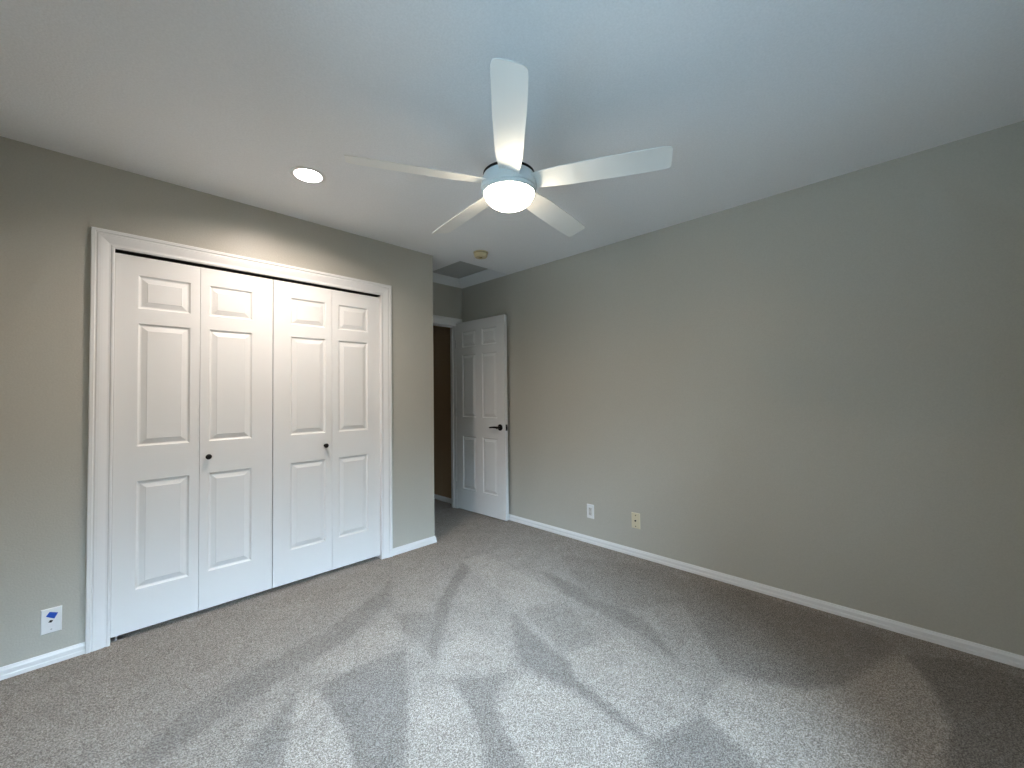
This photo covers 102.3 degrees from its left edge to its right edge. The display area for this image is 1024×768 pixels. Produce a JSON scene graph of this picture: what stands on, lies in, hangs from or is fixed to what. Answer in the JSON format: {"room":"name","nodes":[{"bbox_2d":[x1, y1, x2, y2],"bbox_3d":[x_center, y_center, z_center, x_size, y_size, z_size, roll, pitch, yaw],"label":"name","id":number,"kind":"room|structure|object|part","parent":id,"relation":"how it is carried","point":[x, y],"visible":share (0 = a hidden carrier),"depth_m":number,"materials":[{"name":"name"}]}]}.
{"room":"empty bedroom","nodes":[
{"label":"empty bedroom","id":0,"kind":"room"},
{"bbox_2d":[0,136,434,666],"bbox_3d":[-1.825,0.113,2.830,0.692,2.440,2.597,-2,-2,44],"label":"wall","id":1,"kind":"structure","parent":0,"point":[50,201],"depth_m":2.01,"materials":[{"name":"beige paint"}]},
{"bbox_2d":[0,642,84,680],"bbox_3d":[-2.234,1.287,1.867,0.013,0.053,0.434,-2,-2,44],"label":"baseboard","id":2,"kind":"structure","parent":1,"relation":"attached to","point":[40,661],"depth_m":1.91,"materials":[{"name":"white paint"}]},
{"bbox_2d":[40,605,61,635],"bbox_3d":[-2.171,1.114,1.943,0.006,0.115,0.068,-2,-2,44],"label":"wall plate","id":3,"kind":"object","parent":1,"relation":"attached to","point":[51,618],"visible":1,"depth_m":1.94,"materials":[{"name":"white plastic"}]},
{"bbox_2d":[110,253,272,637],"bbox_3d":[-1.794,0.307,2.381,0.065,1.973,0.734,-2,-2,44],"label":"door","id":4,"kind":"structure","parent":1,"relation":"in","point":[193,387],"depth_m":2.34,"materials":[{"name":"white paint"}]},
{"bbox_2d":[85,226,392,653],"bbox_3d":[-1.561,0.273,2.671,0.139,2.105,1.652,-2,-2,44],"label":"door frame","id":5,"kind":"structure","parent":1,"relation":"attached to","point":[105,243],"depth_m":2.10,"materials":[{"name":"white paint"}]},
{"bbox_2d":[272,280,379,587],"bbox_3d":[-1.276,0.314,2.907,0.065,1.973,0.735,-2,-2,44],"label":"door","id":6,"kind":"structure","parent":1,"relation":"in","point":[326,402],"depth_m":2.87,"materials":[{"name":"white paint"}]},
{"bbox_2d":[393,536,436,555],"bbox_3d":[-1.031,1.317,3.584,0.705,0.053,0.410,-2,-2,44],"label":"baseboard","id":7,"kind":"structure","parent":1,"relation":"attached to","point":[411,546],"depth_m":3.33,"materials":[{"name":"white paint"}]},
{"bbox_2d":[433,326,450,497],"bbox_3d":[-1.840,0.159,4.681,1.747,2.440,1.937,-2,-2,44],"label":"wall","id":8,"kind":"structure","parent":0,"point":[441,335],"depth_m":4.87,"materials":[{"name":"paint"}]},
{"bbox_2d":[434,494,450,502],"bbox_3d":[-1.783,1.351,4.609,1.627,0.053,1.697,-2,-2,44],"label":"baseboard","id":9,"kind":"structure","parent":8,"relation":"attached to","point":[438,497],"depth_m":4.83,"materials":[{"name":"white paint"}]},
{"bbox_2d":[433,282,461,318],"bbox_3d":[-1.181,0.066,4.044,0.090,2.580,1.711,-2,-2,44],"label":"wall","id":10,"kind":"structure","parent":0,"point":[447,300],"depth_m":4.50,"materials":[{"name":"beige paint"}]},
{"bbox_2d":[433,315,461,507],"bbox_3d":[-0.907,0.315,4.301,0.109,2.088,0.922,-2,-2,44],"label":"door frame","id":11,"kind":"structure","parent":10,"relation":"attached to","point":[442,321],"depth_m":4.55,"materials":[{"name":"white paint"}]},
{"bbox_2d":[455,314,508,520],"bbox_3d":[-0.330,0.332,4.293,0.762,2.017,0.132,-2,-2,43],"label":"door","id":12,"kind":"structure","parent":11,"relation":"attached to","point":[480,344],"depth_m":4.25,"materials":[{"name":"white paint"}]},
{"bbox_3d":[-0.165,0.430,4.084,0.150,0.064,0.052,-2,-2,43],"label":"lever handle","id":13,"kind":"part","parent":12,"relation":"part of","materials":[{"name":"black metal"}]},
{"bbox_2d":[0,0,1023,274],"bbox_3d":[-0.891,-1.204,2.626,6.050,0.160,3.591,-2,-2,44],"label":"ceiling","id":14,"kind":"structure","parent":0,"point":[753,100],"depth_m":1.65,"materials":[{"name":"paint"}]},
{"bbox_2d":[289,166,325,183],"bbox_3d":[-1.104,-1.143,2.232,0.180,0.036,0.180,-2,-2,44],"label":"recessed light","id":15,"kind":"object","parent":14,"relation":"in","point":[305,174],"visible":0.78,"depth_m":2.26,"materials":[{"name":"white plastic"}]},
{"bbox_2d":[433,261,486,278],"bbox_3d":[-0.529,-1.187,4.146,0.693,0.012,0.524,-2,-2,44],"label":"air vent","id":16,"kind":"object","parent":14,"relation":"attached to","point":[460,269],"visible":0.43,"depth_m":4.27,"materials":[{"name":"metal"}]},
{"bbox_2d":[473,250,487,258],"bbox_3d":[-0.263,-1.086,3.479,0.124,0.046,0.124,-2,-2,44],"label":"smoke detector","id":17,"kind":"object","parent":14,"relation":"attached to","point":[478,254],"visible":1,"depth_m":3.44,"materials":[{"name":"beige plastic"}]},
{"bbox_2d":[344,58,672,236],"bbox_3d":[-0.015,-0.956,1.829,1.266,0.394,1.268,-2,-2,44],"label":"ceiling fan","id":18,"kind":"object","parent":14,"relation":"hanging from","point":[508,184],"visible":1,"depth_m":1.67,"materials":[{"name":"white paint"},{"name":"glowing frosted glass"},{"name":"dark metal"}]},
{"bbox_3d":[-0.367,-0.864,1.672,0.577,0.032,0.112,0,-2,-18],"label":"blade","id":19,"kind":"part","parent":18,"relation":"part of","materials":[{"name":"white"}]},
{"bbox_3d":[-0.235,-0.855,2.091,0.112,0.032,0.577,0,-2,-36],"label":"blade","id":20,"kind":"part","parent":18,"relation":"part of","materials":[{"name":"white"}]},
{"bbox_3d":[-0.012,-0.794,1.789,0.215,0.067,0.215,-2,-2,44],"label":"lamp shade","id":21,"kind":"part","parent":18,"relation":"part of","materials":[{"name":"white glass"}]},
{"bbox_3d":[-0.010,-0.875,1.417,0.112,0.032,0.577,-1,-1,0],"label":"blade","id":22,"kind":"part","parent":18,"relation":"part of","materials":[{"name":"white"}]},
{"bbox_3d":[0.204,-0.860,2.095,0.112,0.032,0.577,-2,-2,36],"label":"blade","id":23,"kind":"part","parent":18,"relation":"part of","materials":[{"name":"white"}]},
{"bbox_3d":[0.343,-0.872,1.678,0.577,0.032,0.112,-1,-2,18],"label":"blade","id":24,"kind":"part","parent":18,"relation":"part of","materials":[{"name":"white"}]},
{"bbox_2d":[0,499,1023,767],"bbox_3d":[-0.859,1.316,2.566,6.050,0.001,3.600,-2,-2,44],"label":"floor","id":25,"kind":"structure","parent":0,"point":[493,642],"depth_m":1.78,"materials":[{"name":"carpet"}]},
{"bbox_2d":[462,121,1023,655],"bbox_3d":[0.952,0.021,3.231,4.333,2.580,0.120,-2,-2,44],"label":"wall","id":26,"kind":"structure","parent":0,"point":[815,390],"depth_m":2.38,"materials":[{"name":"beige paint"}]},
{"bbox_2d":[433,269,507,287],"bbox_3d":[-0.514,-1.142,4.173,0.743,0.105,0.616,-2,-2,44],"label":"trim","id":27,"kind":"structure","parent":26,"relation":"attached to","point":[485,275],"depth_m":4.43,"materials":[{"name":"white paint"}]},
{"bbox_2d":[587,504,593,518],"bbox_3d":[0.651,1.058,3.424,0.068,0.115,0.007,-2,-2,44],"label":"wall outlet","id":28,"kind":"object","parent":26,"relation":"attached to","point":[590,508],"visible":1,"depth_m":3.42,"materials":[{"name":"white plastic"}]},
{"bbox_2d":[631,512,639,528],"bbox_3d":[0.940,1.040,3.136,0.070,0.117,0.012,-2,-2,44],"label":"cable plate","id":29,"kind":"object","parent":26,"relation":"attached to","point":[635,516],"visible":1,"depth_m":3.13,"materials":[{"name":"beige plastic"}]},
{"bbox_2d":[509,514,1023,668],"bbox_3d":[0.920,1.283,3.152,4.093,0.053,0.013,-2,-2,44],"label":"baseboard","id":30,"kind":"structure","parent":26,"relation":"attached to","point":[991,653],"depth_m":2.35,"materials":[{"name":"white paint"}]}
]}

